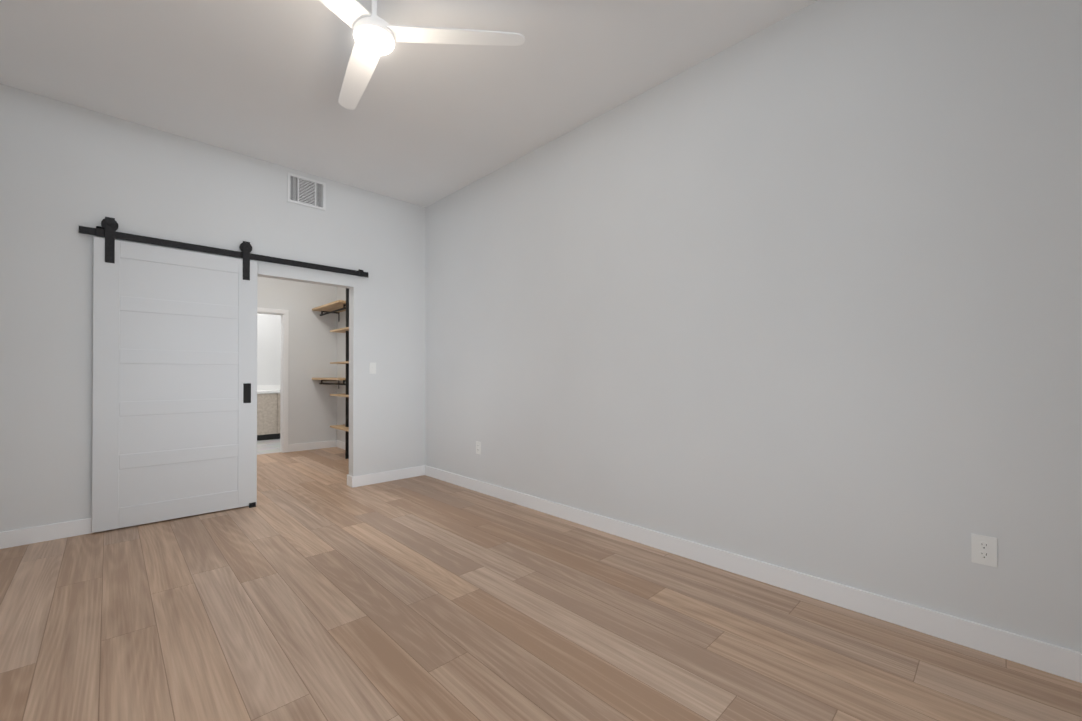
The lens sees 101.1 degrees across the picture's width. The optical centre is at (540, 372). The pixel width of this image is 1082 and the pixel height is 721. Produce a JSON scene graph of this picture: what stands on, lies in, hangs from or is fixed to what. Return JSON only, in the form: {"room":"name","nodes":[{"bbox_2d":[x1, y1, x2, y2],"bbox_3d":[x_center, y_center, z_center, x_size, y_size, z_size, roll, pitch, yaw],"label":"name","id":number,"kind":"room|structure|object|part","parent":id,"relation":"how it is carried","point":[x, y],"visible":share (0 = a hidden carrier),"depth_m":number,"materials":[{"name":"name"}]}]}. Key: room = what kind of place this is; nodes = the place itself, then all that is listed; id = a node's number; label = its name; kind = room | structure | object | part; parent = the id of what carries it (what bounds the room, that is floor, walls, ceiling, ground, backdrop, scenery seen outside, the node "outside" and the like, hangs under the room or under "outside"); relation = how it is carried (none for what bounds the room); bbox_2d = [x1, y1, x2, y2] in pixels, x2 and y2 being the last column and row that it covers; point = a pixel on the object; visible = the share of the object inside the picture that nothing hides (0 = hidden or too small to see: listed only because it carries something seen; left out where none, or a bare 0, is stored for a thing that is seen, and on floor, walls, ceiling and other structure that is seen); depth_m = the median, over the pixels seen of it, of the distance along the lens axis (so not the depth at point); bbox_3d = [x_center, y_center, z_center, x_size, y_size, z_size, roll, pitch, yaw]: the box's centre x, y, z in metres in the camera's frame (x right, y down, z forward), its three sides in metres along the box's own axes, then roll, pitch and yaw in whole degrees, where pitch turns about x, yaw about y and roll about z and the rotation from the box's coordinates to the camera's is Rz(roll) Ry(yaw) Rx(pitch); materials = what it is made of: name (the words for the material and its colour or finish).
{"room":"empty bedroom","nodes":[
{"label":"empty bedroom","id":0,"kind":"room"},
{"bbox_2d":[0,84,425,531],"bbox_3d":[-2.654,-0.369,3.931,3.570,3.080,0.120,0,0,-44],"label":"wall","id":1,"kind":"structure","parent":0,"point":[67,170],"depth_m":3.37,"materials":[{"name":"paint"}]},
{"bbox_2d":[0,506,244,548],"bbox_3d":[-3.224,1.112,3.276,1.850,0.110,0.014,0,0,-44],"label":"baseboard","id":2,"kind":"structure","parent":1,"relation":"attached to","point":[25,536],"depth_m":3.08,"materials":[{"name":"paint"}]},
{"bbox_2d":[79,226,367,532],"bbox_3d":[-2.550,0.051,3.901,2.090,2.214,0.062,0,0,-44],"label":"barn door","id":3,"kind":"structure","parent":1,"relation":"in","point":[174,426],"depth_m":3.52,"materials":[{"name":"paint"}]},
{"bbox_2d":[101,217,117,262],"bbox_3d":[-3.172,-0.970,3.277,0.092,0.333,0.041,0,0,-44],"label":"hanger","id":4,"kind":"object","parent":3,"relation":"hanging from","point":[109,225],"depth_m":3.27,"materials":[{"name":"black metal"}]},
{"bbox_3d":[-2.552,-1.021,3.909,2.090,0.070,0.057,0,0,-44],"label":"barn door track rail","id":5,"kind":"part","parent":3,"relation":"part of","materials":[{"name":"black metal"}]},
{"bbox_2d":[239,241,251,279],"bbox_3d":[-2.563,-0.967,3.869,0.092,0.333,0.041,0,0,-44],"label":"hanger","id":6,"kind":"object","parent":3,"relation":"hanging from","point":[245,247],"depth_m":3.86,"materials":[{"name":"black metal"}]},
{"bbox_3d":[-2.548,0.180,3.862,0.056,0.170,0.003,0,0,-44],"label":"barn door flush pull","id":7,"kind":"part","parent":3,"relation":"part of","materials":[{"name":"black metal"}]},
{"bbox_2d":[287,172,325,210],"bbox_3d":[-2.233,-1.723,4.252,0.335,0.270,0.016,0,0,-44],"label":"air vent","id":8,"kind":"object","parent":1,"relation":"in","point":[305,191],"visible":1,"depth_m":4.25,"materials":[{"name":"white metal"}]},
{"bbox_2d":[347,475,352,486],"bbox_3d":[-1.971,1.119,4.596,0.014,0.110,0.134,0,0,-44],"label":"baseboard","id":9,"kind":"structure","parent":1,"relation":"attached to","point":[349,480],"depth_m":4.59,"materials":[{"name":"paint"}]},
{"bbox_2d":[369,363,375,373],"bbox_3d":[-1.770,-0.045,4.692,0.072,0.116,0.016,0,0,-44],"label":"switch plate","id":10,"kind":"object","parent":1,"relation":"attached to","point":[372,368],"visible":1,"depth_m":4.69,"materials":[{"name":"white plastic"}]},
{"bbox_2d":[352,465,424,487],"bbox_3d":[-1.626,1.120,4.828,0.834,0.110,0.014,0,0,-44],"label":"baseboard","id":11,"kind":"structure","parent":1,"relation":"attached to","point":[375,478],"depth_m":4.79,"materials":[{"name":"paint"}]},
{"bbox_2d":[257,439,279,454],"bbox_3d":[-4.869,1.238,7.173,2.460,0.100,2.210,0,0,-44],"label":"floor","id":12,"kind":"structure","parent":0,"point":[268,446],"depth_m":7.14,"materials":[{"name":"white tile"}]},
{"bbox_2d":[257,393,279,440],"bbox_3d":[-5.044,0.782,7.962,1.366,0.820,0.589,0,0,-44],"label":"bathroom vanity","id":13,"kind":"object","parent":12,"relation":"on","point":[268,412],"depth_m":7.84,"materials":[{"name":"grey"}]},
{"bbox_2d":[257,389,279,392],"bbox_3d":[-5.054,0.352,7.967,1.376,0.040,0.571,0,0,-44],"label":"countertop","id":14,"kind":"structure","parent":13,"relation":"on","point":[258,390],"depth_m":8.07,"materials":[{"name":"white stone"}]},
{"bbox_2d":[257,314,280,384],"bbox_3d":[-5.597,-0.348,7.931,2.220,3.080,0.120,0,0,-44],"label":"wall","id":15,"kind":"structure","parent":0,"point":[268,349],"depth_m":8.33,"materials":[{"name":"paint"}]},
{"bbox_2d":[257,385,279,388],"bbox_3d":[-5.245,0.283,8.165,1.376,0.100,0.020,0,0,-44],"label":"backsplash","id":16,"kind":"structure","parent":15,"relation":"attached to","point":[258,386],"depth_m":8.31,"materials":[{"name":"white"}]},
{"bbox_2d":[257,277,336,444],"bbox_3d":[-3.902,-0.355,6.580,1.670,3.080,0.120,0,0,-44],"label":"wall","id":17,"kind":"structure","parent":0,"point":[312,404],"depth_m":6.82,"materials":[{"name":"paint"}]},
{"bbox_2d":[257,307,288,452],"bbox_3d":[-4.169,0.128,6.307,1.030,2.110,0.136,0,0,-44],"label":"door frame","id":18,"kind":"structure","parent":17,"relation":"attached to","point":[284,314],"depth_m":6.59,"materials":[{"name":"paint"}]},
{"bbox_2d":[288,440,335,451],"bbox_3d":[-3.513,1.131,6.857,0.686,0.110,0.014,0,0,-44],"label":"baseboard","id":19,"kind":"structure","parent":17,"relation":"attached to","point":[309,446],"depth_m":6.84,"materials":[{"name":"paint"}]},
{"bbox_2d":[0,0,817,206],"bbox_3d":[-2.452,-1.961,3.732,3.810,0.100,10.540,0,0,-44],"label":"ceiling","id":20,"kind":"structure","parent":0,"point":[424,124],"depth_m":2.83,"materials":[{"name":"paint"}]},
{"bbox_2d":[319,0,524,109],"bbox_3d":[-0.937,-1.756,2.210,1.266,0.326,1.218,0,0,-44],"label":"ceiling fan","id":21,"kind":"object","parent":20,"relation":"hanging from","point":[375,36],"visible":1,"depth_m":2.18,"materials":[{"name":"white plastic"}]},
{"bbox_3d":[-0.981,-1.659,1.839,0.686,0.028,0.313,0,0,-44],"label":"blade","id":22,"kind":"part","parent":21,"relation":"part of","materials":[{"name":"white plastic"}]},
{"bbox_3d":[-1.024,-1.656,2.480,0.222,0.028,0.708,0,0,-44],"label":"blade","id":23,"kind":"part","parent":21,"relation":"part of","materials":[{"name":"white plastic"}]},
{"bbox_3d":[-0.441,-1.657,2.195,0.575,0.028,0.504,0,0,-44],"label":"blade","id":24,"kind":"part","parent":21,"relation":"part of","materials":[{"name":"white plastic"}]},
{"bbox_2d":[0,447,1081,720],"bbox_3d":[-1.682,1.215,2.922,3.810,0.100,8.330,0,0,-44],"label":"floor","id":25,"kind":"structure","parent":0,"point":[310,585],"depth_m":1.99,"materials":[{"name":"brown wood"}]},
{"bbox_2d":[249,502,255,507],"bbox_3d":[-2.508,1.153,3.874,0.050,0.035,0.026,0,0,-44],"label":"floor guide","id":26,"kind":"object","parent":25,"relation":"on","point":[253,504],"visible":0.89,"depth_m":3.87,"materials":[{"name":"black metal"}]},
{"bbox_2d":[312,288,348,458],"bbox_3d":[-2.849,-0.041,6.412,0.388,2.450,1.554,0,0,-44],"label":"closet shelving","id":27,"kind":"object","parent":25,"relation":"on","point":[337,306],"visible":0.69,"depth_m":6.11,"materials":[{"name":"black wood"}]},
{"bbox_2d":[337,0,1081,652],"bbox_3d":[-1.128,-0.364,5.009,0.120,3.080,10.540,0,0,-44],"label":"wall","id":28,"kind":"structure","parent":0,"point":[801,290],"depth_m":2.30,"materials":[{"name":"paint"}]},
{"bbox_2d":[336,440,344,449],"bbox_3d":[-2.343,1.127,6.156,0.014,0.110,2.650,0,0,-44],"label":"baseboard","id":29,"kind":"structure","parent":28,"relation":"attached to","point":[340,444],"depth_m":6.96,"materials":[{"name":"paint"}]},
{"bbox_2d":[476,441,480,454],"bbox_3d":[-0.617,0.743,4.384,0.008,0.120,0.076,0,0,-44],"label":"electrical outlet","id":30,"kind":"object","parent":28,"relation":"attached to","point":[478,447],"visible":1,"depth_m":4.38,"materials":[{"name":"white plastic"}]},
{"bbox_2d":[425,465,1081,682],"bbox_3d":[0.542,1.111,3.184,0.014,0.110,5.366,0,0,-44],"label":"baseboard","id":31,"kind":"structure","parent":28,"relation":"attached to","point":[1045,656],"depth_m":2.23,"materials":[{"name":"paint"}]},
{"bbox_2d":[971,533,996,566],"bbox_3d":[1.842,0.739,1.851,0.008,0.120,0.076,0,0,-44],"label":"electrical outlet","id":32,"kind":"object","parent":28,"relation":"attached to","point":[983,550],"visible":1,"depth_m":1.85,"materials":[{"name":"white plastic"}]}
]}

